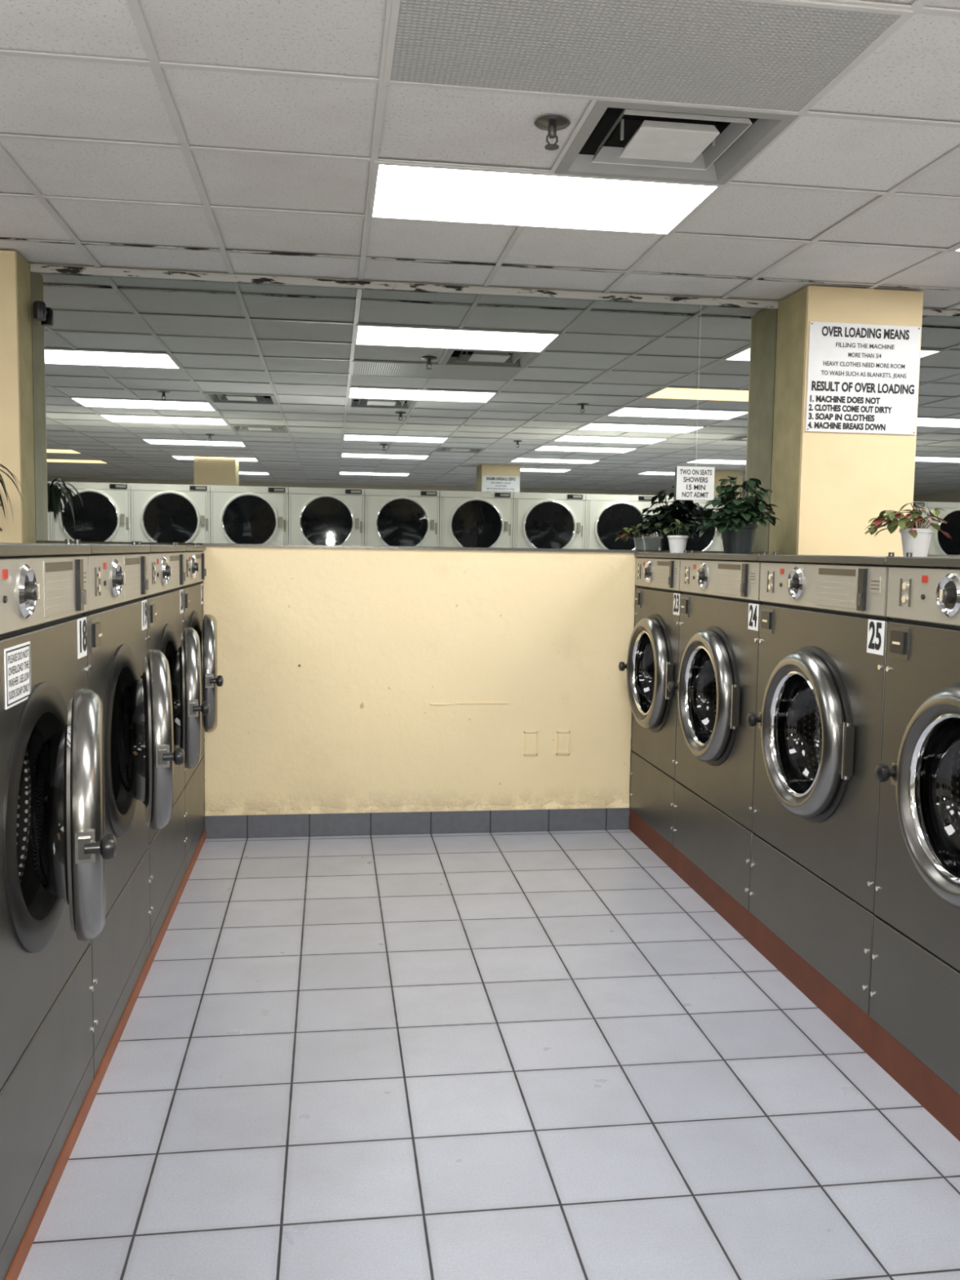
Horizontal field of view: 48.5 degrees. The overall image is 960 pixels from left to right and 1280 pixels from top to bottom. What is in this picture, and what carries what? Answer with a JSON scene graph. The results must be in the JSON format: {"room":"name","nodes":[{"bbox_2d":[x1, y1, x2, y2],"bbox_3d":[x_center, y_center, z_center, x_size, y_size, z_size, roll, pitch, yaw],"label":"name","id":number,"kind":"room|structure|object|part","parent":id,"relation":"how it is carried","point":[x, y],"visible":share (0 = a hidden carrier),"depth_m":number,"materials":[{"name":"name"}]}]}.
{"room":"laundry","nodes":[
{"label":"laundry","id":0,"kind":"room"},
{"bbox_2d":[0,250,35,542],"bbox_3d":[-2.385,-0.371,4.899,0.596,2.730,0.231,0,5,-8],"label":"column","id":1,"kind":"structure","parent":0,"point":[16,402],"depth_m":4.79,"materials":[{"name":"beige paint"}]},
{"bbox_2d":[0,0,959,310],"bbox_3d":[3.308,-1.011,-2.781,18.910,0.005,16.890,0,5,-8],"label":"ceiling","id":2,"kind":"structure","parent":0,"point":[914,73],"depth_m":3.55,"materials":[{"name":"tile"}]},
{"bbox_2d":[0,0,959,310],"bbox_3d":[3.309,-1.004,-2.790,18.910,0.006,16.870,0,5,-8],"label":"ceiling grid","id":3,"kind":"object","parent":2,"relation":"attached to","point":[917,6],"depth_m":3.60,"materials":[{"name":"paint"}]},
{"bbox_2d":[368,160,724,235],"bbox_3d":[0.209,-1.624,3.937,1.220,0.013,0.610,0,5,-8],"label":"ceiling light panel","id":4,"kind":"object","parent":2,"relation":"in","point":[400,191],"depth_m":3.90,"materials":[{"name":"white plastic"}]},
{"bbox_2d":[533,115,570,150],"bbox_3d":[0.218,-1.528,3.222,0.110,0.076,0.110,0,5,-8],"label":"sprinkler","id":5,"kind":"object","parent":2,"relation":"attached to","point":[551,123],"visible":1,"depth_m":3.21,"materials":[{"name":"metal"}]},
{"bbox_2d":[382,0,913,115],"bbox_3d":[0.378,-1.518,2.733,1.220,0.013,0.610,0,5,-8],"label":"ceiling air vent","id":6,"kind":"object","parent":2,"relation":"attached to","point":[769,56],"depth_m":2.72,"materials":[{"name":"white metal"}]},
{"bbox_2d":[554,100,799,184],"bbox_3d":[0.596,-1.649,3.371,0.606,0.174,0.606,0,5,-8],"label":"ceiling air vent","id":7,"kind":"object","parent":2,"relation":"in","point":[616,140],"depth_m":3.44,"materials":[{"name":"white metal"}]},
{"bbox_2d":[675,311,715,500],"bbox_3d":[1.110,-1.207,5.419,0.200,0.983,0.003,0,5,-8],"label":"paper notice","id":8,"kind":"object","parent":2,"relation":"hanging from","point":[693,483],"visible":0.99,"depth_m":5.45,"materials":[{"name":"white paper"}]},
{"bbox_2d":[948,245,959,252],"bbox_3d":[2.625,-1.616,4.277,1.220,0.013,0.610,0,5,-8],"label":"ceiling light panel","id":9,"kind":"object","parent":2,"relation":"in","point":[957,249],"depth_m":4.47,"materials":[{"name":"white plastic"}]},
{"bbox_2d":[17,814,959,1279],"bbox_3d":[3.240,1.753,-2.362,18.910,0.100,17.260,0,5,-8],"label":"floor","id":10,"kind":"structure","parent":0,"point":[541,1055],"depth_m":2.82,"materials":[{"name":"tile"}]},
{"bbox_2d":[0,539,116,1279],"bbox_3d":[-1.186,0.511,2.262,0.905,1.456,0.895,0,5,-8],"label":"washing machine","id":11,"kind":"object","parent":10,"relation":"on","point":[55,845],"visible":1,"depth_m":2.17,"materials":[{"name":"metal"}]},
{"bbox_2d":[0,463,25,531],"bbox_3d":[-2.101,-0.611,4.473,0.420,0.298,0.499,4,6,30],"label":"spider plant","id":12,"kind":"object","parent":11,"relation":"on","point":[2,481],"visible":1,"depth_m":4.54,"materials":[{"name":"green plant"}]},
{"bbox_3d":[-1.297,1.156,2.303,0.700,0.070,0.889,0,5,-8],"label":"kick panel","id":13,"kind":"part","parent":11,"relation":"part of","materials":[{"name":"metal"}]},
{"bbox_3d":[-0.875,0.375,2.297,0.172,0.540,0.622,-1,5,-19],"label":"door","id":14,"kind":"part","parent":11,"relation":"part of","materials":[{"name":"metal"}]},
{"bbox_2d":[11,539,184,1093],"bbox_3d":[-1.305,0.434,3.146,0.915,1.456,0.895,0,5,-8],"label":"washing machine","id":15,"kind":"object","parent":10,"relation":"on","point":[132,683],"visible":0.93,"depth_m":3.04,"materials":[{"name":"metal"}]},
{"bbox_3d":[-1.421,1.079,3.186,0.700,0.070,0.889,0,5,-8],"label":"kick panel","id":16,"kind":"part","parent":15,"relation":"part of","materials":[{"name":"metal"}]},
{"bbox_3d":[-0.994,0.298,3.182,0.172,0.540,0.622,-1,5,-20],"label":"door","id":17,"kind":"part","parent":15,"relation":"part of","materials":[{"name":"metal"}]},
{"bbox_2d":[28,541,209,964],"bbox_3d":[-1.444,0.356,4.027,0.886,1.456,0.895,0,5,-8],"label":"washing machine","id":18,"kind":"object","parent":10,"relation":"on","point":[166,633],"visible":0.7,"depth_m":3.90,"materials":[{"name":"metal"}]},
{"bbox_3d":[-1.546,1.002,4.069,0.700,0.070,0.889,0,5,-8],"label":"kick panel","id":19,"kind":"part","parent":18,"relation":"part of","materials":[{"name":"metal"}]},
{"bbox_3d":[-1.133,0.221,4.060,0.172,0.540,0.622,-1,5,-17],"label":"door","id":20,"kind":"part","parent":18,"relation":"part of","materials":[{"name":"metal"}]},
{"bbox_2d":[39,542,223,881],"bbox_3d":[-1.569,0.288,4.814,0.856,1.456,0.704,0,5,-8],"label":"washing machine","id":21,"kind":"object","parent":10,"relation":"on","point":[206,628],"visible":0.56,"depth_m":4.70,"materials":[{"name":"metal"}]},
{"bbox_3d":[-1.656,0.933,4.858,0.700,0.070,0.698,0,5,-8],"label":"kick panel","id":22,"kind":"part","parent":21,"relation":"part of","materials":[{"name":"metal"}]},
{"bbox_3d":[-1.258,0.152,4.844,0.172,0.540,0.622,0,5,-14],"label":"door","id":23,"kind":"part","parent":21,"relation":"part of","materials":[{"name":"metal"}]},
{"bbox_2d":[618,550,793,870],"bbox_3d":[1.138,0.297,5.195,0.796,1.456,0.704,0,5,-8],"label":"washing machine","id":24,"kind":"object","parent":10,"relation":"on","point":[653,651],"visible":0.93,"depth_m":5.08,"materials":[{"name":"brown paint"}]},
{"bbox_3d":[0.831,0.159,5.144,0.172,0.540,0.622,0,5,-8],"label":"door","id":25,"kind":"part","parent":24,"relation":"part of","materials":[{"name":"metal"}]},
{"bbox_2d":[661,518,696,552],"bbox_3d":[0.982,-0.515,5.261,0.148,0.168,0.136,-3,6,-39],"label":"potted plant","id":26,"kind":"object","parent":24,"relation":"on","point":[677,544],"visible":0.92,"depth_m":5.23,"materials":[{"name":"green plant"}]},
{"bbox_2d":[693,475,781,554],"bbox_3d":[1.214,-0.589,5.005,0.400,0.367,0.396,0,5,-8],"label":"potted plant","id":27,"kind":"object","parent":24,"relation":"on","point":[733,520],"visible":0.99,"depth_m":4.95,"materials":[{"name":"green plant"}]},
{"bbox_2d":[667,550,842,941],"bbox_3d":[1.249,0.365,4.406,0.796,1.456,0.895,0,5,-8],"label":"washing machine","id":28,"kind":"object","parent":10,"relation":"on","point":[717,686],"visible":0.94,"depth_m":4.26,"materials":[{"name":"brown paint"}]},
{"bbox_3d":[0.942,0.228,4.355,0.172,0.540,0.622,0,5,-8],"label":"door","id":29,"kind":"part","parent":28,"relation":"part of","materials":[{"name":"metal"}]},
{"bbox_2d":[746,551,941,1053],"bbox_3d":[1.373,0.443,3.523,0.796,1.456,0.895,0,5,-8],"label":"washing machine","id":30,"kind":"object","parent":10,"relation":"on","point":[818,721],"visible":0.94,"depth_m":3.37,"materials":[{"name":"brown paint"}]},
{"bbox_3d":[1.066,0.305,3.472,0.172,0.540,0.622,0,5,-8],"label":"door","id":31,"kind":"part","parent":30,"relation":"part of","materials":[{"name":"metal"}]},
{"bbox_2d":[864,502,951,556],"bbox_3d":[1.528,-0.397,3.820,0.248,0.195,0.272,-4,7,-43],"label":"potted plant","id":32,"kind":"object","parent":30,"relation":"on","point":[915,540],"visible":1,"depth_m":3.80,"materials":[{"name":"green plant"}]},
{"bbox_2d":[866,552,959,1141],"bbox_3d":[1.497,0.520,2.640,0.796,1.456,0.895,0,5,-8],"label":"washing machine","id":33,"kind":"object","parent":10,"relation":"on","point":[913,1028],"visible":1,"depth_m":2.79,"materials":[{"name":"brown paint"}]},
{"bbox_3d":[1.190,0.382,2.589,0.172,0.540,0.622,0,5,-8],"label":"door","id":34,"kind":"part","parent":33,"relation":"part of","materials":[{"name":"metal"}]},
{"bbox_2d":[29,263,959,816],"bbox_3d":[2.094,-0.388,5.834,18.910,2.740,0.402,0,5,-8],"label":"wall","id":35,"kind":"structure","parent":0,"point":[357,679],"depth_m":5.36,"materials":[{"name":"beige paint"}]},
{"bbox_2d":[32,301,45,320],"bbox_3d":[-2.031,-1.517,4.923,0.056,0.080,0.095,0,5,-8],"label":"security camera","id":36,"kind":"object","parent":35,"relation":"attached to","point":[38,307],"visible":1,"depth_m":4.88,"materials":[{"name":"black plastic"}]},
{"bbox_2d":[30,271,777,551],"bbox_3d":[-0.292,-1.086,5.257,3.650,1.244,0.014,0,5,-8],"label":"wall mirror","id":37,"kind":"object","parent":35,"relation":"attached to","point":[166,411],"depth_m":5.23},
{"bbox_2d":[204,807,629,839],"bbox_3d":[-0.291,0.929,5.415,2.160,0.115,0.014,0,5,-8],"label":"baseboard","id":38,"kind":"structure","parent":35,"relation":"attached to","point":[585,819],"depth_m":5.40,"materials":[{"name":"grey tile"}]},
{"bbox_2d":[30,264,959,316],"bbox_3d":[4.700,-1.700,5.897,13.700,0.032,0.031,0,5,-8],"label":"trim","id":39,"kind":"structure","parent":35,"relation":"attached to","point":[33,268],"depth_m":5.17,"materials":[{"name":"grey metal"}]},
{"bbox_2d":[912,315,959,555],"bbox_3d":[6.786,-1.062,6.254,9.465,1.244,0.014,0,5,-8],"label":"wall mirror","id":40,"kind":"object","parent":35,"relation":"attached to","point":[937,456],"visible":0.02,"depth_m":5.63,"materials":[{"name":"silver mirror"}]},
{"bbox_2d":[768,285,923,556],"bbox_3d":[1.822,-0.352,5.430,0.596,2.730,0.351,0,5,-8],"label":"column","id":41,"kind":"structure","parent":0,"point":[826,487],"depth_m":5.22,"materials":[{"name":"beige paint"}]},
{"bbox_2d":[804,321,920,435],"bbox_3d":[1.862,-1.268,5.172,0.570,0.520,0.010,0,5,-8],"label":"notice sign","id":42,"kind":"object","parent":41,"relation":"attached to","point":[862,378],"visible":1,"depth_m":5.17,"materials":[{"name":"metal"}]}
]}

